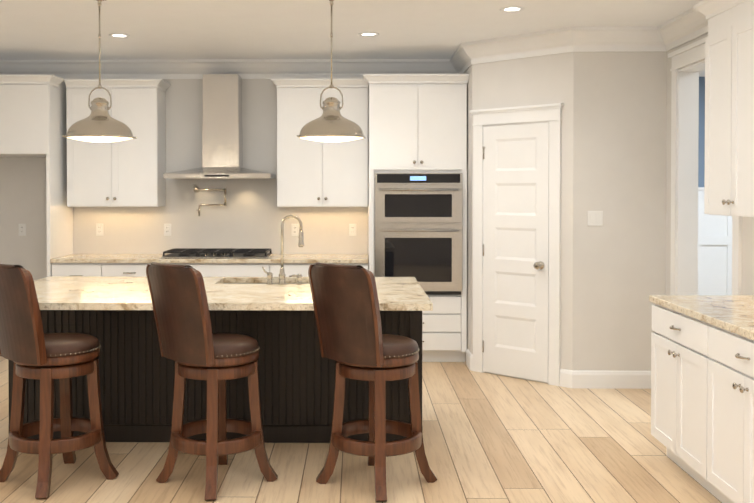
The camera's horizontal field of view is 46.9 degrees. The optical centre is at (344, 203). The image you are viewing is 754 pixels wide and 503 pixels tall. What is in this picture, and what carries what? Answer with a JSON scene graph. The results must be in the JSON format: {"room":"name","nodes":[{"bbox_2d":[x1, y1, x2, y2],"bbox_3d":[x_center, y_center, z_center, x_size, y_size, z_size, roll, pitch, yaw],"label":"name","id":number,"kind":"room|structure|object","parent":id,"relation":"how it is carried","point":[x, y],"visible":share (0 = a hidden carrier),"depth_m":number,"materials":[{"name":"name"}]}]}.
{"room":"kitchen","nodes":[
{"label":"kitchen","id":0,"kind":"room"},
{"bbox_2d":[0,79,367,280],"bbox_3d":[-0.547,0.015,8.294,6.318,2.740,0.140,0,1,1],"label":"wall","id":1,"kind":"structure","parent":0,"point":[250,214],"depth_m":8.23,"materials":[{"name":"paint"}]},
{"bbox_2d":[19,224,25,235],"bbox_3d":[-3.064,0.244,8.257,0.070,0.114,0.008,0,1,1],"label":"electrical outlet","id":2,"kind":"object","parent":1,"relation":"attached to","point":[22,229],"visible":1,"depth_m":8.26,"materials":[{"name":"white plastic"}]},
{"bbox_2d":[96,224,102,235],"bbox_3d":[-2.325,0.244,8.247,0.070,0.114,0.008,0,1,1],"label":"electrical outlet","id":3,"kind":"object","parent":1,"relation":"attached to","point":[99,229],"visible":1,"depth_m":8.24,"materials":[{"name":"white plastic"}]},
{"bbox_2d":[64,79,170,206],"bbox_3d":[-2.087,-0.554,8.035,0.877,1.154,0.397,0,1,1],"label":"upper cabinet","id":4,"kind":"object","parent":1,"relation":"attached to","point":[126,173],"visible":0.98,"depth_m":7.89,"materials":[{"name":"white wood"}]},
{"bbox_2d":[164,224,170,235],"bbox_3d":[-1.680,0.244,8.238,0.070,0.114,0.008,0,1,1],"label":"electrical outlet","id":5,"kind":"object","parent":1,"relation":"attached to","point":[167,229],"visible":1,"depth_m":8.24,"materials":[{"name":"white plastic"}]},
{"bbox_2d":[192,185,225,215],"bbox_3d":[-1.270,-0.035,8.186,0.320,0.295,0.088,0,1,1],"label":"pot filler","id":6,"kind":"object","parent":1,"relation":"attached to","point":[196,189],"visible":1,"depth_m":8.15,"materials":[{"name":"silver metal"}]},
{"bbox_2d":[163,74,275,178],"bbox_3d":[-1.133,-0.708,7.969,0.955,0.954,0.499,0,1,1],"label":"range hood","id":7,"kind":"object","parent":1,"relation":"attached to","point":[222,143],"visible":1,"depth_m":7.94,"materials":[{"name":"silver metal"}]},
{"bbox_2d":[0,59,447,78],"bbox_3d":[-1.183,-1.267,8.165,4.530,0.170,0.100,0,1,1],"label":"crown molding","id":8,"kind":"structure","parent":1,"relation":"attached to","point":[130,68],"depth_m":8.16,"materials":[{"name":"white wood"}]},
{"bbox_2d":[291,224,298,235],"bbox_3d":[-0.469,0.244,8.222,0.070,0.114,0.008,0,1,1],"label":"electrical outlet","id":9,"kind":"object","parent":1,"relation":"attached to","point":[294,229],"visible":0.98,"depth_m":8.22,"materials":[{"name":"white plastic"}]},
{"bbox_2d":[271,78,367,206],"bbox_3d":[-0.224,-0.554,8.010,0.873,1.154,0.397,0,1,1],"label":"upper cabinet","id":10,"kind":"object","parent":1,"relation":"attached to","point":[310,173],"visible":0.98,"depth_m":7.87,"materials":[{"name":"white wood"}]},
{"bbox_2d":[349,224,355,235],"bbox_3d":[0.076,0.245,8.214,0.070,0.114,0.008,0,1,1],"label":"electrical outlet","id":11,"kind":"object","parent":1,"relation":"attached to","point":[352,229],"visible":1,"depth_m":8.21,"materials":[{"name":"white plastic"}]},
{"bbox_2d":[466,349,650,388],"bbox_3d":[-0.570,1.330,7.456,6.016,0.135,1.575,0,1,1],"label":"baseboard","id":12,"kind":"structure","parent":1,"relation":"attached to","point":[598,379],"depth_m":6.63,"materials":[{"name":"white wood"}]},
{"bbox_2d":[0,0,704,76],"bbox_3d":[0.917,-1.313,3.285,9.700,0.060,12.800,0,1,1],"label":"ceiling","id":13,"kind":"structure","parent":0,"point":[204,29],"depth_m":6.43,"materials":[{"name":"paint"}]},
{"bbox_2d":[62,0,136,141],"bbox_3d":[-1.534,-0.850,5.444,0.425,0.924,0.425,0,1,1],"label":"pendant light","id":14,"kind":"object","parent":13,"relation":"hanging from","point":[99,124],"visible":1,"depth_m":5.35,"materials":[{"name":"silver metal"}]},
{"bbox_2d":[109,33,129,37],"bbox_3d":[-1.779,-1.330,6.867,0.168,0.006,0.168,0,1,1],"label":"recessed light","id":15,"kind":"object","parent":13,"relation":"in","point":[117,35],"visible":1,"depth_m":6.86,"materials":[{"name":"white"}]},
{"bbox_2d":[297,0,364,141],"bbox_3d":[-0.081,-0.850,5.424,0.425,0.924,0.425,0,1,1],"label":"pendant light","id":16,"kind":"object","parent":13,"relation":"hanging from","point":[331,124],"visible":1,"depth_m":5.32,"materials":[{"name":"silver metal"}]},
{"bbox_2d":[358,32,378,36],"bbox_3d":[0.188,-1.329,6.808,0.168,0.006,0.168,0,1,1],"label":"recessed light","id":17,"kind":"object","parent":13,"relation":"in","point":[367,34],"visible":0.98,"depth_m":6.81,"materials":[{"name":"white"}]},
{"bbox_2d":[500,6,524,11],"bbox_3d":[1.133,-1.316,5.873,0.168,0.006,0.168,0,1,1],"label":"recessed light","id":18,"kind":"object","parent":13,"relation":"in","point":[512,9],"visible":1,"depth_m":5.87,"materials":[{"name":"white"}]},
{"bbox_2d":[0,356,721,502],"bbox_3d":[0.917,1.486,3.325,9.700,0.060,12.800,0,1,1],"label":"floor","id":19,"kind":"structure","parent":0,"point":[490,438],"depth_m":4.80,"materials":[{"name":"brown wood"}]},
{"bbox_2d":[0,75,72,276],"bbox_3d":[-3.050,0.131,7.913,1.036,2.520,0.687,0,1,1],"label":"cabinet","id":20,"kind":"object","parent":19,"relation":"on","point":[33,115],"visible":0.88,"depth_m":7.62,"materials":[{"name":"white wood"}]},
{"bbox_2d":[0,264,118,498],"bbox_3d":[-1.536,0.872,4.495,0.481,1.163,0.582,1,1,41],"label":"stool","id":21,"kind":"object","parent":19,"relation":"on","point":[29,348],"visible":1,"depth_m":4.35,"materials":[{"name":"brown wood"}]},
{"bbox_2d":[52,264,109,276],"bbox_3d":[-2.323,0.952,7.950,0.510,0.876,0.617,0,1,1],"label":"base cabinet","id":22,"kind":"object","parent":19,"relation":"on","point":[57,269],"depth_m":7.64,"materials":[{"name":"white wood"}]},
{"bbox_2d":[110,264,150,276],"bbox_3d":[-1.852,0.953,7.944,0.558,0.876,0.617,0,1,1],"label":"base cabinet","id":23,"kind":"object","parent":19,"relation":"on","point":[116,270],"depth_m":7.63,"materials":[{"name":"white wood"}]},
{"bbox_2d":[146,262,277,500],"bbox_3d":[-0.697,0.872,4.475,0.481,1.163,0.581,1,1,43],"label":"stool","id":24,"kind":"object","parent":19,"relation":"on","point":[192,346],"visible":1,"depth_m":4.33,"materials":[{"name":"brown leather"}]},
{"bbox_2d":[8,279,431,442],"bbox_3d":[-0.774,0.988,5.413,2.485,0.876,1.204,0,1,1],"label":"kitchen island","id":25,"kind":"object","parent":19,"relation":"on","point":[274,317],"depth_m":5.20,"materials":[{"name":"wood"}]},
{"bbox_2d":[39,303,431,310],"bbox_3d":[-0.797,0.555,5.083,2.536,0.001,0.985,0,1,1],"label":"island countertop","id":26,"kind":"structure","parent":25,"relation":"on","point":[43,306],"depth_m":4.59,"materials":[{"name":"beige stone"}]},
{"bbox_2d":[216,279,309,286],"bbox_3d":[-0.465,0.612,5.767,0.754,0.158,0.414,0,1,1],"label":"sink","id":27,"kind":"object","parent":26,"relation":"in","point":[223,282],"depth_m":5.81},
{"bbox_2d":[262,215,303,284],"bbox_3d":[-0.390,0.289,5.501,0.267,0.444,0.054,0,1,1],"label":"faucet","id":28,"kind":"object","parent":26,"relation":"on","point":[282,274],"depth_m":5.49,"materials":[{"name":"silver metal"}]},
{"bbox_2d":[174,264,269,276],"bbox_3d":[-1.178,0.953,7.935,1.042,0.876,0.617,0,1,1],"label":"base cabinet","id":29,"kind":"object","parent":19,"relation":"on","point":[207,270],"depth_m":7.62,"materials":[{"name":"white wood"}]},
{"bbox_2d":[50,252,367,263],"bbox_3d":[-1.183,0.495,7.918,2.792,0.037,0.637,0,1,1],"label":"countertop","id":30,"kind":"structure","parent":29,"relation":"on","point":[175,257],"depth_m":7.66,"materials":[{"name":"beige stone"}]},
{"bbox_2d":[160,248,273,257],"bbox_3d":[-1.146,0.447,7.903,0.956,0.060,0.490,0,1,1],"label":"cooktop","id":31,"kind":"object","parent":30,"relation":"in","point":[175,252],"depth_m":7.79,"materials":[{"name":"black metal"}]},
{"bbox_2d":[270,264,314,276],"bbox_3d":[-0.429,0.953,7.924,0.580,0.876,0.617,0,1,1],"label":"base cabinet","id":32,"kind":"object","parent":19,"relation":"on","point":[290,269],"depth_m":7.61,"materials":[{"name":"white wood"}]},
{"bbox_2d":[339,264,367,269],"bbox_3d":[0.006,0.953,7.919,0.414,0.876,0.617,0,1,1],"label":"base cabinet","id":33,"kind":"object","parent":19,"relation":"on","point":[365,266],"depth_m":7.62,"materials":[{"name":"white wood"}]},
{"bbox_2d":[308,262,436,501],"bbox_3d":[0.132,0.872,4.459,0.481,1.163,0.581,1,1,43],"label":"stool","id":34,"kind":"object","parent":19,"relation":"on","point":[355,343],"visible":1,"depth_m":4.31,"materials":[{"name":"brown leather"}]},
{"bbox_2d":[363,74,468,361],"bbox_3d":[0.642,0.132,7.840,0.952,2.520,0.734,0,1,1],"label":"tall cabinet","id":35,"kind":"object","parent":19,"relation":"on","point":[417,176],"visible":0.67,"depth_m":7.56,"materials":[{"name":"white wood"}]},
{"bbox_2d":[375,173,462,294],"bbox_3d":[0.642,0.260,7.533,0.762,1.061,0.117,0,1,1],"label":"wall oven","id":36,"kind":"object","parent":35,"relation":"in","point":[419,216],"depth_m":7.53,"materials":[{"name":"silver metal"}]},
{"bbox_2d":[649,299,696,480],"bbox_3d":[2.078,1.001,4.516,0.680,0.876,0.852,0,1,1],"label":"base cabinet","id":37,"kind":"object","parent":19,"relation":"on","point":[674,336],"depth_m":4.58,"materials":[{"name":"white wood"}]},
{"bbox_2d":[697,319,753,502],"bbox_3d":[2.068,1.012,3.758,0.680,0.876,0.914,0,1,1],"label":"base cabinet","id":38,"kind":"object","parent":19,"relation":"on","point":[702,388],"depth_m":3.96,"materials":[{"name":"white wood"}]},
{"bbox_2d":[649,295,753,338],"bbox_3d":[2.063,0.554,3.757,0.690,0.037,2.382,0,1,1],"label":"countertop","id":39,"kind":"structure","parent":38,"relation":"on","point":[735,312],"depth_m":4.42,"materials":[{"name":"beige stone"}]},
{"bbox_2d":[464,52,666,383],"bbox_3d":[1.766,0.028,7.414,1.388,2.740,1.559,0,1,1],"label":"wall","id":40,"kind":"structure","parent":0,"point":[613,162],"depth_m":6.63,"materials":[{"name":"paint"}]},
{"bbox_2d":[448,41,475,73],"bbox_3d":[1.026,-1.260,7.656,0.100,0.170,0.839,0,1,1],"label":"crown molding","id":41,"kind":"structure","parent":40,"relation":"attached to","point":[464,56],"depth_m":7.51,"materials":[{"name":"white wood"}]},
{"bbox_2d":[483,122,548,381],"bbox_3d":[1.366,0.377,6.981,0.463,2.030,0.448,0,1,1],"label":"pantry door","id":42,"kind":"structure","parent":40,"relation":"in","point":[516,229],"depth_m":6.98,"materials":[{"name":"white wood"}]},
{"bbox_2d":[470,103,563,385],"bbox_3d":[1.365,0.313,6.979,0.858,2.182,0.044,1,1,44],"label":"door frame","id":43,"kind":"structure","parent":40,"relation":"attached to","point":[529,114],"depth_m":6.84,"materials":[{"name":"white wood"}]},
{"bbox_2d":[587,211,602,225],"bbox_3d":[1.912,0.109,6.629,0.116,0.114,0.008,0,1,1],"label":"light switch","id":44,"kind":"object","parent":40,"relation":"attached to","point":[594,218],"visible":1,"depth_m":6.63,"materials":[{"name":"white plastic"}]},
{"bbox_2d":[648,8,707,51],"bbox_3d":[2.337,-1.178,1.889,0.100,0.170,9.441,0,1,1],"label":"crown molding","id":45,"kind":"structure","parent":40,"relation":"attached to","point":[686,27],"depth_m":6.22,"materials":[{"name":"white wood"}]},
{"bbox_2d":[698,77,704,186],"bbox_3d":[4.018,-0.001,9.433,3.060,2.740,0.140,0,1,1],"label":"wall","id":46,"kind":"structure","parent":0,"point":[701,159],"depth_m":9.35,"materials":[{"name":"blue paint"}]},
{"bbox_2d":[698,187,731,294],"bbox_3d":[4.087,0.596,9.348,2.918,1.550,0.044,0,1,1],"label":"wall paneling","id":47,"kind":"structure","parent":46,"relation":"attached to","point":[714,254],"depth_m":9.36,"materials":[{"name":"white wood"}]},
{"bbox_2d":[665,33,753,294],"bbox_3d":[2.467,0.095,2.684,0.140,2.740,11.000,0,1,1],"label":"wall","id":48,"kind":"structure","parent":0,"point":[747,255],"depth_m":6.53,"materials":[{"name":"paint"}]},
{"bbox_2d":[668,36,741,294],"bbox_3d":[2.492,0.155,5.893,0.184,2.529,1.195,0,1,1],"label":"trim","id":49,"kind":"structure","parent":48,"relation":"attached to","point":[684,171],"depth_m":6.37,"materials":[{"name":"white wood"}]},
{"bbox_2d":[704,8,724,214],"bbox_3d":[2.248,-0.499,4.804,0.347,1.123,0.418,0,1,1],"label":"upper cabinet","id":50,"kind":"object","parent":48,"relation":"attached to","point":[712,183],"depth_m":4.90,"materials":[{"name":"white wood"}]},
{"bbox_2d":[721,0,753,216],"bbox_3d":[2.244,-0.494,4.437,0.347,1.123,0.560,0,1,1],"label":"upper cabinet","id":51,"kind":"object","parent":48,"relation":"attached to","point":[729,120],"depth_m":4.60,"materials":[{"name":"white wood"}]}
]}

